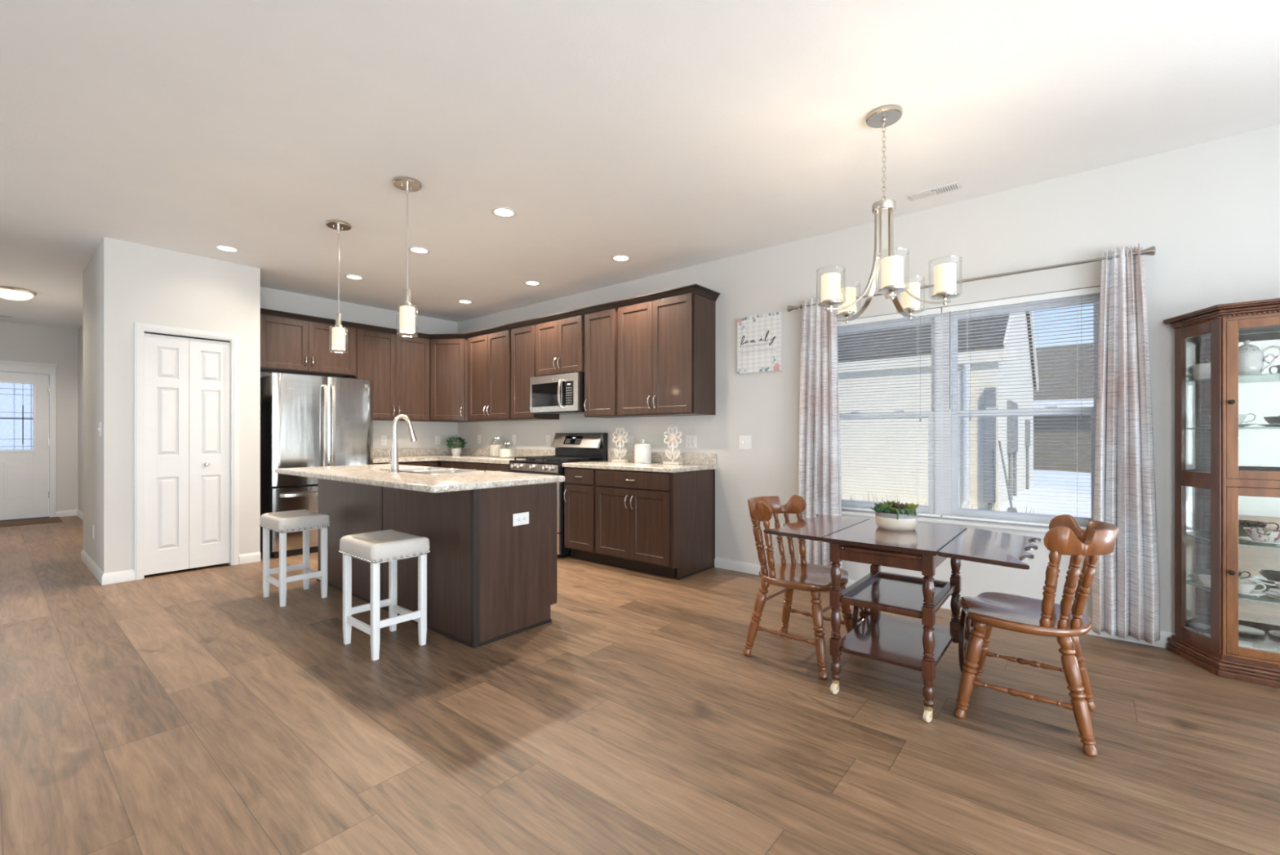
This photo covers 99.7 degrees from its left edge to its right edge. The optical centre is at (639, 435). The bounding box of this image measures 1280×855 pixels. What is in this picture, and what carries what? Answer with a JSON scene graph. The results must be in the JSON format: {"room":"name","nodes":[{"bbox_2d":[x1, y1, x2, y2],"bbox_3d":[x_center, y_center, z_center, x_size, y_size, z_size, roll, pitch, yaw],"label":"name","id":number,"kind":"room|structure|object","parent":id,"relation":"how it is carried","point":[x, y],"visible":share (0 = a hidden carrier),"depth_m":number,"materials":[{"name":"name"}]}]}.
{"room":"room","nodes":[
{"label":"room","id":0,"kind":"room"},
{"bbox_2d":[0,321,78,516],"bbox_3d":[-8.936,-0.202,7.302,0.120,2.743,2.060,0,0,39],"label":"wall","id":1,"kind":"structure","parent":0,"point":[21,342],"depth_m":7.84,"materials":[{"name":"paint"}]},
{"bbox_2d":[0,360,58,520],"bbox_3d":[-8.803,0.064,7.412,0.146,2.213,1.100,0,0,39],"label":"door","id":2,"kind":"structure","parent":1,"relation":"in","point":[24,492],"depth_m":7.65,"materials":[{"name":"wood"}]},
{"bbox_2d":[78,324,83,512],"bbox_3d":[-6.695,-0.202,6.720,4.080,2.743,0.110,0,0,39],"label":"wall","id":3,"kind":"structure","parent":0,"point":[81,329],"depth_m":7.71,"materials":[{"name":"paint"}]},
{"bbox_2d":[83,240,102,570],"bbox_3d":[-4.699,-0.202,4.896,1.320,2.743,0.390,0,0,39],"label":"wall","id":4,"kind":"structure","parent":0,"point":[92,273],"depth_m":4.67,"materials":[{"name":"paint"}]},
{"bbox_2d":[56,509,134,585],"bbox_3d":[-6.266,1.126,6.105,5.524,0.088,0.294,0,0,39],"label":"baseboard","id":5,"kind":"structure","parent":4,"relation":"attached to","point":[103,578],"depth_m":4.38,"materials":[{"name":"wood"}]},
{"bbox_2d":[97,422,102,436],"bbox_3d":[-4.381,-0.055,4.370,0.118,0.118,0.018,0,0,39],"label":"light switch","id":6,"kind":"object","parent":4,"relation":"attached to","point":[100,428],"visible":1,"depth_m":4.35,"materials":[{"name":"white plastic"}]},
{"bbox_2d":[102,236,260,573],"bbox_3d":[-3.939,-0.202,4.695,0.110,2.743,1.045,0,0,39],"label":"wall","id":7,"kind":"structure","parent":0,"point":[144,284],"depth_m":4.49,"materials":[{"name":"paint"}]},
{"bbox_2d":[133,322,239,579],"bbox_3d":[-3.928,0.123,4.691,0.132,2.093,0.704,0,0,39],"label":"door","id":8,"kind":"structure","parent":7,"relation":"in","point":[186,383],"depth_m":4.64,"materials":[{"name":"white wood"}]},
{"bbox_2d":[239,551,260,564],"bbox_3d":[-3.612,1.126,4.995,0.014,0.088,0.165,0,0,39],"label":"baseboard","id":9,"kind":"structure","parent":7,"relation":"attached to","point":[255,556],"depth_m":4.99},
{"bbox_2d":[260,286,457,448],"bbox_3d":[-3.620,-0.202,6.223,0.120,2.743,3.590,0,0,39],"label":"wall","id":10,"kind":"structure","parent":0,"point":[425,432],"depth_m":6.64,"materials":[{"name":"paint"}]},
{"bbox_2d":[260,314,355,377],"bbox_3d":[-3.644,-0.949,5.792,0.392,0.546,1.018,0,0,39],"label":"upper cabinet","id":11,"kind":"object","parent":10,"relation":"attached to","point":[289,346],"visible":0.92,"depth_m":5.68,"materials":[{"name":"brown wood"}]},
{"bbox_2d":[381,435,386,444],"bbox_3d":[-3.168,0.052,6.672,0.009,0.118,0.072,0,0,39],"label":"wall outlet","id":12,"kind":"object","parent":10,"relation":"attached to","point":[384,437],"visible":1,"depth_m":6.67,"materials":[{"name":"white plastic"}]},
{"bbox_2d":[346,328,429,421],"bbox_3d":[-3.037,-0.706,6.528,0.389,1.032,0.888,0,0,39],"label":"upper cabinet","id":13,"kind":"object","parent":10,"relation":"attached to","point":[397,366],"visible":0.8,"depth_m":6.43,"materials":[{"name":"brown wood"}]},
{"bbox_2d":[435,435,439,444],"bbox_3d":[-2.710,0.054,7.229,0.009,0.118,0.072,0,0,39],"label":"wall outlet","id":14,"kind":"object","parent":10,"relation":"attached to","point":[437,437],"visible":1,"depth_m":7.22,"materials":[{"name":"white plastic"}]},
{"bbox_2d":[0,0,1279,329],"bbox_3d":[-2.865,-1.633,2.720,15.320,0.120,8.000,0,0,39],"label":"ceiling","id":15,"kind":"structure","parent":0,"point":[666,135],"depth_m":2.66,"materials":[{"name":"paint"}]},
{"bbox_2d":[0,285,36,300],"bbox_3d":[-6.740,-1.519,5.792,0.356,0.106,0.356,0,0,39],"label":"flush ceiling light","id":16,"kind":"object","parent":15,"relation":"attached to","point":[12,293],"visible":1,"depth_m":5.74,"materials":[{"name":"white glass"}]},
{"bbox_2d":[213,244,239,253],"bbox_3d":[-3.464,-1.569,4.526,0.176,0.006,0.176,0,0,39],"label":"recessed light","id":17,"kind":"object","parent":15,"relation":"in","point":[221,247],"visible":1,"depth_m":4.52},
{"bbox_2d":[325,219,351,349],"bbox_3d":[-2.236,-1.099,4.003,0.166,0.948,0.166,0,0,39],"label":"pendant light","id":18,"kind":"object","parent":15,"relation":"hanging from","point":[338,332],"visible":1,"depth_m":3.98,"materials":[{"name":"glass"}]},
{"bbox_2d":[344,274,364,279],"bbox_3d":[-2.825,-1.569,5.337,0.176,0.006,0.176,0,0,39],"label":"recessed light","id":19,"kind":"object","parent":15,"relation":"in","point":[353,277],"visible":1,"depth_m":5.33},
{"bbox_2d":[392,176,422,333],"bbox_3d":[-1.445,-1.099,3.352,0.166,0.948,0.166,0,0,39],"label":"pendant light","id":20,"kind":"object","parent":15,"relation":"hanging from","point":[408,184],"visible":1,"depth_m":3.33,"materials":[{"name":"glass"}]},
{"bbox_2d":[408,246,430,253],"bbox_3d":[-1.868,-1.569,4.565,0.176,0.006,0.176,0,0,39],"label":"recessed light","id":21,"kind":"object","parent":15,"relation":"in","point":[418,250],"visible":0.97,"depth_m":4.56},
{"bbox_2d":[457,299,473,303],"bbox_3d":[-2.045,-1.569,6.311,0.176,0.006,0.176,0,0,39],"label":"recessed light","id":22,"kind":"object","parent":15,"relation":"in","point":[462,301],"visible":1,"depth_m":6.30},
{"bbox_2d":[490,207,516,217],"bbox_3d":[-0.956,-1.569,3.791,0.176,0.006,0.176,0,0,39],"label":"recessed light","id":23,"kind":"object","parent":15,"relation":"in","point":[504,212],"visible":1,"depth_m":3.79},
{"bbox_2d":[524,280,541,285],"bbox_3d":[-1.105,-1.569,5.544,0.176,0.006,0.176,0,0,39],"label":"recessed light","id":24,"kind":"object","parent":15,"relation":"in","point":[526,282],"visible":1,"depth_m":5.54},
{"bbox_2d":[611,254,631,262],"bbox_3d":[-0.168,-1.569,4.768,0.176,0.006,0.176,0,0,39],"label":"recessed light","id":25,"kind":"object","parent":15,"relation":"in","point":[620,258],"visible":1,"depth_m":4.77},
{"bbox_2d":[816,105,962,323],"bbox_3d":[1.214,-1.089,2.636,0.618,0.968,0.629,0,0,39],"label":"chandelier","id":26,"kind":"object","parent":15,"relation":"hanging from","point":[891,265],"visible":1,"depth_m":2.61,"materials":[{"name":"glass"}]},
{"bbox_2d":[906,181,963,200],"bbox_3d":[1.892,-1.567,3.464,0.300,0.012,0.105,0,0,39],"label":"ceiling vent","id":27,"kind":"object","parent":15,"relation":"in","point":[957,185],"visible":1,"depth_m":3.44,"materials":[{"name":"metal"}]},
{"bbox_2d":[0,515,1279,854],"bbox_3d":[-2.865,1.200,2.720,15.320,0.060,8.000,0,0,39],"label":"floor","id":28,"kind":"structure","parent":0,"point":[190,711],"depth_m":2.14,"materials":[{"name":"wood"}]},
{"bbox_2d":[0,516,62,526],"bbox_3d":[-8.416,1.162,7.210,0.600,0.016,0.920,0,0,39],"label":"door mat","id":29,"kind":"object","parent":28,"relation":"on","point":[51,519],"visible":1,"depth_m":7.31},
{"bbox_2d":[259,509,330,606],"bbox_3d":[-2.512,0.866,3.929,0.433,0.608,0.341,0,0,39],"label":"bar stool","id":30,"kind":"object","parent":28,"relation":"on","point":[282,522],"visible":1,"depth_m":3.88,"materials":[{"name":"white paint"}]},
{"bbox_2d":[260,371,373,558],"bbox_3d":[-3.434,0.276,5.695,0.787,1.788,0.943,0,0,39],"label":"refrigerator","id":31,"kind":"object","parent":28,"relation":"on","point":[306,420],"visible":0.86,"depth_m":5.36,"materials":[{"name":"silver metal"}]},
{"bbox_2d":[338,528,430,660],"bbox_3d":[-1.439,0.866,3.042,0.433,0.608,0.341,0,0,39],"label":"bar stool","id":32,"kind":"object","parent":28,"relation":"on","point":[390,545],"visible":1,"depth_m":3.00,"materials":[{"name":"beige leather"}]},
{"bbox_2d":[373,460,437,466],"bbox_3d":[-2.935,0.733,6.436,0.669,0.874,0.800,0,0,39],"label":"base cabinet","id":33,"kind":"object","parent":28,"relation":"on","point":[428,463],"visible":0.04,"depth_m":6.37,"materials":[{"name":"brown wood"}]},
{"bbox_2d":[316,478,556,648],"bbox_3d":[-1.569,0.732,3.919,2.217,0.876,0.632,0,0,39],"label":"kitchen island","id":34,"kind":"object","parent":28,"relation":"on","point":[490,579],"visible":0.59,"depth_m":3.24,"materials":[{"name":"brown wood"}]},
{"bbox_2d":[275,463,564,493],"bbox_3d":[-1.692,0.275,3.888,2.397,0.038,0.930,0,0,39],"label":"island countertop","id":35,"kind":"structure","parent":34,"relation":"on","point":[367,474],"depth_m":3.36,"materials":[{"name":"stone"}]},
{"bbox_2d":[388,413,417,472],"bbox_3d":[-1.703,0.050,3.861,0.111,0.412,0.191,0,0,39],"label":"kitchen faucet","id":36,"kind":"object","parent":35,"relation":"on","point":[393,460],"visible":1,"depth_m":3.79,"materials":[{"name":"silver metal"}]},
{"bbox_2d":[380,466,485,474],"bbox_3d":[-1.550,0.331,4.018,0.820,0.161,0.425,0,0,39],"label":"sink","id":37,"kind":"object","parent":35,"relation":"in","point":[430,470],"visible":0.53,"depth_m":4.06,"materials":[{"name":"silver metal"}]},
{"bbox_2d":[512,511,528,525],"bbox_3d":[-0.709,0.494,3.222,0.009,0.072,0.118,0,0,39],"label":"wall outlet","id":38,"kind":"object","parent":34,"relation":"attached to","point":[520,518],"visible":1,"depth_m":3.22,"materials":[{"name":"white plastic"}]},
{"bbox_2d":[440,460,509,471],"bbox_3d":[-1.697,0.733,6.339,1.433,0.874,0.681,0,0,39],"label":"base cabinet","id":39,"kind":"object","parent":28,"relation":"on","point":[444,464],"visible":0.12,"depth_m":6.07,"materials":[{"name":"brown wood"}]},
{"bbox_2d":[373,447,555,463],"bbox_3d":[-2.184,0.225,6.239,2.076,0.138,1.459,0,0,39],"label":"countertop","id":40,"kind":"structure","parent":39,"relation":"on","point":[468,454],"depth_m":6.60,"materials":[{"name":"stone"}]},
{"bbox_2d":[445,435,466,455],"bbox_3d":[-2.410,0.116,7.066,0.284,0.280,0.270,0,0,39],"label":"potted plant","id":41,"kind":"object","parent":40,"relation":"on","point":[455,451],"visible":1,"depth_m":7.03,"materials":[{"name":"green plant"}]},
{"bbox_2d":[489,436,505,456],"bbox_3d":[-1.760,0.133,6.674,0.196,0.245,0.196,0,0,39],"label":"glass jar","id":42,"kind":"object","parent":40,"relation":"on","point":[494,448],"visible":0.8,"depth_m":6.59,"materials":[{"name":"clear glass"}]},
{"bbox_2d":[499,442,515,457],"bbox_3d":[-1.555,0.166,6.349,0.200,0.180,0.200,0,0,39],"label":"glass jar","id":43,"kind":"object","parent":40,"relation":"on","point":[506,452],"visible":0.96,"depth_m":6.27,"materials":[{"name":"clear glass"}]},
{"bbox_2d":[509,432,608,557],"bbox_3d":[-0.864,0.568,5.605,0.756,1.205,0.752,0,0,39],"label":"gas range","id":44,"kind":"object","parent":28,"relation":"on","point":[570,447],"visible":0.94,"depth_m":5.52,"materials":[{"name":"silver metal"}]},
{"bbox_2d":[509,458,604,463],"bbox_3d":[-0.858,0.257,5.612,0.756,0.018,0.654,0,0,39],"label":"cooktop","id":45,"kind":"object","parent":44,"relation":"in","point":[527,460],"depth_m":5.40,"materials":[{"name":"metal"}]},
{"bbox_2d":[564,466,600,563],"bbox_3d":[-0.379,0.733,5.255,0.412,0.874,0.681,0,0,39],"label":"base cabinet","id":46,"kind":"object","parent":28,"relation":"on","point":[580,485],"visible":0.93,"depth_m":5.02,"materials":[{"name":"brown wood"}]},
{"bbox_2d":[595,468,715,579],"bbox_3d":[0.119,0.733,4.845,0.878,0.874,0.681,0,0,39],"label":"base cabinet","id":47,"kind":"object","parent":28,"relation":"on","point":[660,523],"visible":0.97,"depth_m":4.58,"materials":[{"name":"brown wood"}]},
{"bbox_2d":[562,450,716,472],"bbox_3d":[-0.029,0.225,4.983,1.307,0.138,0.659,0,0,39],"label":"countertop","id":48,"kind":"structure","parent":47,"relation":"on","point":[691,461],"depth_m":4.90,"materials":[{"name":"stone"}]},
{"bbox_2d":[611,427,628,462],"bbox_3d":[-0.199,0.085,5.369,0.194,0.342,0.060,0,0,39],"label":"flower ornament","id":49,"kind":"object","parent":48,"relation":"on","point":[620,437],"visible":0.99,"depth_m":5.36,"materials":[{"name":"white wood"}]},
{"bbox_2d":[634,439,651,462],"bbox_3d":[0.028,0.141,5.157,0.166,0.229,0.166,0,0,39],"label":"canister","id":50,"kind":"object","parent":48,"relation":"on","point":[642,451],"visible":0.99,"depth_m":5.09,"materials":[{"name":"white ceramic"}]},
{"bbox_2d":[662,426,682,464],"bbox_3d":[0.298,0.085,4.935,0.194,0.342,0.060,0,0,39],"label":"flower ornament","id":51,"kind":"object","parent":48,"relation":"on","point":[672,437],"visible":1,"depth_m":4.93,"materials":[{"name":"white wood"}]},
{"bbox_2d":[742,494,852,678],"bbox_3d":[0.855,0.756,2.931,0.543,0.828,0.475,0,0,41],"label":"dining chair","id":52,"kind":"object","parent":28,"relation":"on","point":[815,579],"visible":0.94,"depth_m":2.88,"materials":[{"name":"brown wood"}]},
{"bbox_2d":[763,514,1040,722],"bbox_3d":[1.272,0.814,2.625,1.063,0.712,0.865,0,0,39],"label":"table","id":53,"kind":"object","parent":28,"relation":"on","point":[908,642],"visible":0.91,"depth_m":2.45,"materials":[{"name":"brown wood"}]},
{"bbox_2d":[871,500,919,530],"bbox_3d":[1.273,0.394,2.685,0.206,0.128,0.197,0,0,42],"label":"succulent planter","id":54,"kind":"object","parent":53,"relation":"on","point":[892,515],"visible":1,"depth_m":2.62,"materials":[{"name":"beige ceramic"}]},
{"bbox_2d":[875,515,917,530],"bbox_3d":[1.276,0.427,2.687,0.191,0.062,0.191,0,0,39],"label":"bowl","id":55,"kind":"object","parent":54,"relation":"attached to","point":[894,522],"depth_m":2.61,"materials":[{"name":"beige ceramic"}]},
{"bbox_2d":[848,575,944,609],"bbox_3d":[1.234,0.751,2.578,0.325,0.010,0.546,0,0,39],"label":"shelf","id":56,"kind":"object","parent":53,"relation":"attached to","point":[901,591],"depth_m":2.60,"materials":[{"name":"brown wood"}]},
{"bbox_2d":[840,613,957,671],"bbox_3d":[1.234,0.965,2.578,0.405,0.018,0.626,0,0,39],"label":"shelf","id":57,"kind":"object","parent":53,"relation":"attached to","point":[896,640],"depth_m":2.52,"materials":[{"name":"brown wood"}]},
{"bbox_2d":[953,514,1119,755],"bbox_3d":[1.651,0.756,2.268,0.543,0.828,0.475,0,0,39],"label":"dining chair","id":58,"kind":"object","parent":28,"relation":"on","point":[1044,616],"visible":1,"depth_m":2.11,"materials":[{"name":"brown wood"}]},
{"bbox_2d":[1162,297,1279,687],"bbox_3d":[3.307,0.265,2.437,1.336,1.810,0.344,0,0,39],"label":"china cabinet","id":59,"kind":"object","parent":28,"relation":"on","point":[1214,503],"visible":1,"depth_m":2.74,"materials":[{"name":"brown wood"}]},
{"bbox_2d":[1186,363,1210,379],"bbox_3d":[2.951,-0.337,2.825,0.092,0.078,0.094,0,0,19],"label":"mug","id":60,"kind":"object","parent":59,"relation":"on","point":[1202,371],"visible":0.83,"depth_m":2.80,"materials":[{"name":"ceramic"}]},
{"bbox_2d":[1191,580,1210,588],"bbox_3d":[2.963,0.776,2.806,0.136,0.017,0.136,0,0,39],"label":"saucer","id":61,"kind":"object","parent":59,"relation":"on","point":[1197,582],"visible":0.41,"depth_m":2.84,"materials":[{"name":"ceramic"}]},
{"bbox_2d":[1197,573,1210,586],"bbox_3d":[2.965,0.751,2.799,0.088,0.055,0.102,0,0,-14],"label":"teacup","id":62,"kind":"object","parent":61,"relation":"on","point":[1205,579],"visible":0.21,"depth_m":2.80,"materials":[{"name":"ceramic"}]},
{"bbox_2d":[1209,423,1256,426],"bbox_3d":[2.999,-0.053,2.732,0.160,0.017,0.160,0,0,39],"label":"saucer","id":63,"kind":"object","parent":59,"relation":"on","point":[1239,424],"visible":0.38,"depth_m":2.67,"materials":[{"name":"ceramic"}]},
{"bbox_2d":[1238,413,1256,423],"bbox_3d":[3.001,-0.083,2.724,0.099,0.064,0.115,0,0,-14],"label":"teacup","id":64,"kind":"object","parent":63,"relation":"on","point":[1242,417],"visible":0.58,"depth_m":2.69,"materials":[{"name":"ceramic"}]},
{"bbox_2d":[1186,533,1279,547],"bbox_3d":[3.323,0.528,2.457,1.168,0.005,0.257,0,0,39],"label":"glass shelf","id":65,"kind":"object","parent":59,"relation":"attached to","point":[1195,535],"depth_m":2.69,"materials":[{"name":"glass"}]},
{"bbox_2d":[1186,581,1279,602],"bbox_3d":[3.323,0.788,2.457,1.168,0.005,0.257,0,0,39],"label":"glass shelf","id":66,"kind":"object","parent":59,"relation":"attached to","point":[1266,598],"depth_m":2.66,"materials":[{"name":"glass"}]},
{"bbox_2d":[1186,324,1279,645],"bbox_3d":[3.408,0.245,2.559,1.210,1.615,0.003,0,0,39],"label":"glass panel","id":67,"kind":"object","parent":59,"relation":"on","point":[1259,449],"depth_m":2.79,"materials":[{"name":"glass"}]},
{"bbox_2d":[1187,373,1279,382],"bbox_3d":[3.323,-0.295,2.457,1.168,0.005,0.257,0,0,39],"label":"glass shelf","id":68,"kind":"object","parent":59,"relation":"attached to","point":[1254,377],"depth_m":2.73,"materials":[{"name":"glass"}]},
{"bbox_2d":[1238,589,1266,595],"bbox_3d":[3.003,0.776,2.689,0.156,0.017,0.156,0,0,39],"label":"saucer","id":69,"kind":"object","parent":59,"relation":"on","point":[1252,593],"visible":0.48,"depth_m":2.65,"materials":[{"name":"ceramic"}]},
{"bbox_2d":[1238,579,1266,593],"bbox_3d":[3.005,0.750,2.682,0.095,0.057,0.111,0,0,-14],"label":"teacup","id":70,"kind":"object","parent":69,"relation":"on","point":[1244,586],"visible":0.8,"depth_m":2.66,"materials":[{"name":"ceramic"}]},
{"bbox_2d":[1238,579,1257,593],"bbox_3d":[3.003,0.753,2.689,0.096,0.052,0.096,0,0,39],"label":"bowl","id":71,"kind":"object","parent":70,"relation":"attached to","point":[1244,586],"depth_m":2.66,"materials":[{"name":"ceramic"}]},
{"bbox_2d":[1238,339,1279,374],"bbox_3d":[3.019,-0.388,2.679,0.202,0.180,0.112,0,0,19],"label":"teapot","id":72,"kind":"object","parent":59,"relation":"on","point":[1251,357],"visible":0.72,"depth_m":2.64,"materials":[{"name":"ceramic"}]},
{"bbox_2d":[1238,640,1279,652],"bbox_3d":[3.031,1.045,2.653,0.170,0.017,0.170,0,0,39],"label":"plate","id":73,"kind":"object","parent":59,"relation":"on","point":[1243,643],"visible":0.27,"depth_m":2.68,"materials":[{"name":"ceramic"}]},
{"bbox_2d":[1238,536,1279,545],"bbox_3d":[3.057,0.516,2.645,0.172,0.017,0.172,0,0,39],"label":"saucer","id":74,"kind":"object","parent":59,"relation":"on","point":[1245,538],"visible":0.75,"depth_m":2.63,"materials":[{"name":"white ceramic"}]},
{"bbox_2d":[1243,526,1279,542],"bbox_3d":[3.059,0.485,2.635,0.135,0.068,0.155,0,0,-13],"label":"teacup","id":75,"kind":"object","parent":74,"relation":"on","point":[1256,534],"visible":0.89,"depth_m":2.62,"materials":[{"name":"ceramic"}]},
{"bbox_2d":[1263,591,1279,599],"bbox_3d":[3.127,0.776,2.581,0.190,0.017,0.190,0,0,39],"label":"plate","id":76,"kind":"object","parent":59,"relation":"on","point":[1268,593],"visible":0.85,"depth_m":2.63,"materials":[{"name":"ceramic"}]},
{"bbox_2d":[1267,588,1279,595],"bbox_3d":[3.127,0.758,2.581,0.160,0.017,0.160,0,0,39],"label":"plate","id":77,"kind":"object","parent":76,"relation":"on","point":[1273,590],"visible":0.99,"depth_m":2.63,"materials":[{"name":"ceramic"}]},
{"bbox_2d":[457,124,1279,632],"bbox_3d":[1.495,-0.202,4.248,10.290,2.743,0.140,0,0,39],"label":"wall","id":78,"kind":"structure","parent":0,"point":[1210,211],"depth_m":3.50,"materials":[{"name":"paint"}]},
{"bbox_2d":[426,338,480,422],"bbox_3d":[-2.422,-0.706,6.987,0.760,1.032,0.608,0,0,39],"label":"upper cabinet","id":79,"kind":"object","parent":78,"relation":"attached to","point":[448,357],"visible":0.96,"depth_m":6.74,"materials":[{"name":"brown wood"}]},
{"bbox_2d":[373,447,555,457],"bbox_3d":[-2.184,0.206,6.239,2.076,0.100,1.459,0,0,39],"label":"backsplash","id":80,"kind":"structure","parent":78,"relation":"attached to","point":[436,451],"depth_m":6.93,"materials":[{"name":"stone"}]},
{"bbox_2d":[467,329,532,421],"bbox_3d":[-1.721,-0.706,6.548,0.882,1.032,0.389,0,0,39],"label":"upper cabinet","id":81,"kind":"object","parent":78,"relation":"attached to","point":[489,356],"visible":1,"depth_m":6.39,"materials":[{"name":"brown wood"}]},
{"bbox_2d":[511,324,559,420],"bbox_3d":[-1.210,-0.706,6.128,0.438,1.032,0.389,0,0,39],"label":"upper cabinet","id":82,"kind":"object","parent":78,"relation":"attached to","point":[523,340],"visible":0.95,"depth_m":6.01,"materials":[{"name":"brown wood"}]},
{"bbox_2d":[546,435,550,444],"bbox_3d":[-1.066,0.048,6.259,0.072,0.118,0.009,0,0,39],"label":"wall outlet","id":83,"kind":"object","parent":78,"relation":"attached to","point":[548,437],"visible":1,"depth_m":6.25,"materials":[{"name":"white plastic"}]},
{"bbox_2d":[536,315,584,376],"bbox_3d":[-0.754,-0.932,5.753,0.741,0.580,0.389,0,0,39],"label":"upper cabinet","id":84,"kind":"object","parent":78,"relation":"attached to","point":[560,344],"visible":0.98,"depth_m":5.60,"materials":[{"name":"brown wood"}]},
{"bbox_2d":[529,372,584,414],"bbox_3d":[-0.791,-0.436,5.730,0.733,0.396,0.466,0,0,39],"label":"microwave","id":85,"kind":"object","parent":84,"relation":"attached to","point":[561,393],"visible":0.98,"depth_m":5.56,"materials":[{"name":"silver metal"}]},
{"bbox_2d":[584,308,633,417],"bbox_3d":[-0.296,-0.706,5.375,0.444,1.032,0.389,0,0,39],"label":"upper cabinet","id":86,"kind":"object","parent":78,"relation":"attached to","point":[601,328],"visible":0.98,"depth_m":5.25,"materials":[{"name":"brown wood"}]},
{"bbox_2d":[627,435,633,447],"bbox_3d":[-0.097,0.055,5.461,0.072,0.118,0.009,0,0,39],"label":"wall outlet","id":87,"kind":"object","parent":78,"relation":"attached to","point":[630,438],"visible":1,"depth_m":5.46,"materials":[{"name":"white plastic"}]},
{"bbox_2d":[608,450,716,464],"bbox_3d":[0.174,0.206,5.230,1.307,0.100,0.020,0,0,39],"label":"backsplash","id":88,"kind":"structure","parent":78,"relation":"attached to","point":[658,457],"depth_m":5.04,"materials":[{"name":"stone"}]},
{"bbox_2d":[617,293,715,417],"bbox_3d":[0.214,-0.706,4.955,0.876,1.032,0.389,0,0,39],"label":"upper cabinet","id":89,"kind":"object","parent":78,"relation":"attached to","point":[667,346],"visible":1,"depth_m":4.77,"materials":[{"name":"brown wood"}]},
{"bbox_2d":[260,284,719,340],"bbox_3d":[-1.452,-1.238,5.719,4.589,0.064,1.718,0,0,10],"label":"crown molding","id":90,"kind":"structure","parent":89,"relation":"attached to","point":[701,291],"depth_m":5.59,"materials":[{"name":"wood"}]},
{"bbox_2d":[685,435,696,448],"bbox_3d":[0.470,0.052,4.994,0.118,0.118,0.009,0,0,39],"label":"wall outlet","id":91,"kind":"object","parent":78,"relation":"attached to","point":[691,440],"visible":1,"depth_m":4.99,"materials":[{"name":"white plastic"}]},
{"bbox_2d":[738,435,751,449],"bbox_3d":[0.900,0.055,4.635,0.118,0.118,0.018,0,0,39],"label":"light switch","id":92,"kind":"object","parent":78,"relation":"attached to","point":[744,442],"visible":1,"depth_m":4.64,"materials":[{"name":"white plastic"}]},
{"bbox_2d":[737,311,781,373],"bbox_3d":[0.999,-0.777,4.541,0.394,0.482,0.038,0,0,39],"label":"wall sign","id":93,"kind":"object","parent":78,"relation":"attached to","point":[758,336],"visible":1,"depth_m":4.52,"materials":[{"name":"paper"}]},
{"bbox_2d":[714,556,1175,648],"bbox_3d":[3.043,1.126,2.874,6.153,0.088,0.014,0,0,39],"label":"baseboard","id":94,"kind":"structure","parent":78,"relation":"attached to","point":[730,564],"depth_m":4.06,"materials":[{"name":"wood"}]},
{"bbox_2d":[837,293,1100,542],"bbox_3d":[2.089,-0.117,3.727,1.870,1.537,0.180,0,0,39],"label":"window","id":95,"kind":"structure","parent":78,"relation":"in","point":[952,468],"depth_m":3.71,"materials":[{"name":"plastic"}]},
{"bbox_2d":[836,307,942,516],"bbox_3d":[1.737,-0.163,3.987,0.868,1.440,0.042,0,0,39],"label":"blind","id":96,"kind":"object","parent":95,"relation":"attached to","point":[935,311],"visible":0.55,"depth_m":3.92,"materials":[{"name":"plastic"}]},
{"bbox_2d":[942,285,1100,528],"bbox_3d":[2.412,-0.163,3.432,0.868,1.440,0.042,0,0,39],"label":"blind","id":97,"kind":"object","parent":95,"relation":"attached to","point":[1095,290],"visible":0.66,"depth_m":3.44,"materials":[{"name":"plastic"}]},
{"bbox_2d":[786,245,1155,311],"bbox_3d":[2.019,-1.015,3.650,2.124,0.054,0.117,0,0,39],"label":"curtain rod","id":98,"kind":"object","parent":78,"relation":"attached to","point":[1151,251],"visible":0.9,"depth_m":3.28,"materials":[{"name":"grey metal"}]},
{"bbox_2d":[798,297,842,568],"bbox_3d":[1.367,0.033,4.144,0.338,2.200,0.098,0,0,39],"label":"curtain","id":99,"kind":"object","parent":98,"relation":"hanging from","point":[820,484],"visible":0.81,"depth_m":4.13,"materials":[{"name":"fabric"}]},
{"bbox_2d":[1092,243,1159,644],"bbox_3d":[2.724,0.033,3.027,0.285,2.200,0.099,0,0,39],"label":"curtain","id":100,"kind":"object","parent":98,"relation":"hanging from","point":[1126,585],"visible":0.98,"depth_m":3.02,"materials":[{"name":"fabric"}]},
{"label":"outside","id":101,"kind":"structure","parent":0,"visible":0},
{"bbox_2d":[841,469,1091,518],"bbox_3d":[11.866,1.127,19.141,34.000,0.672,36.000,0,0,39],"label":"snowy ground","id":102,"kind":"structure","parent":101,"point":[1024,493],"depth_m":7.44,"materials":[{"name":"snow"}]},
{"bbox_2d":[837,311,1038,511],"bbox_3d":[0.675,-0.907,12.324,13.280,3.955,5.809,0,0,39],"label":"neighbor house","id":103,"kind":"structure","parent":102,"relation":"on","point":[920,455],"depth_m":6.80,"materials":[{"name":"white"}]},
{"bbox_2d":[849,491,1042,512],"bbox_3d":[2.605,0.794,6.580,3.737,0.232,1.117,0,0,39],"label":"dry grass","id":104,"kind":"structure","parent":102,"relation":"on","point":[868,491],"depth_m":6.57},
{"bbox_2d":[998,440,1016,511],"bbox_3d":[3.972,0.449,5.816,0.102,0.803,0.258,0,0,11],"label":"leaning pole","id":105,"kind":"object","parent":102,"relation":"on","point":[1013,509],"visible":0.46,"depth_m":5.82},
{"bbox_2d":[1033,343,1093,472],"bbox_3d":[20.288,-1.080,16.944,15.000,4.700,9.050,0,0,39],"label":"house","id":106,"kind":"structure","parent":102,"relation":"on","point":[1085,452],"depth_m":17.50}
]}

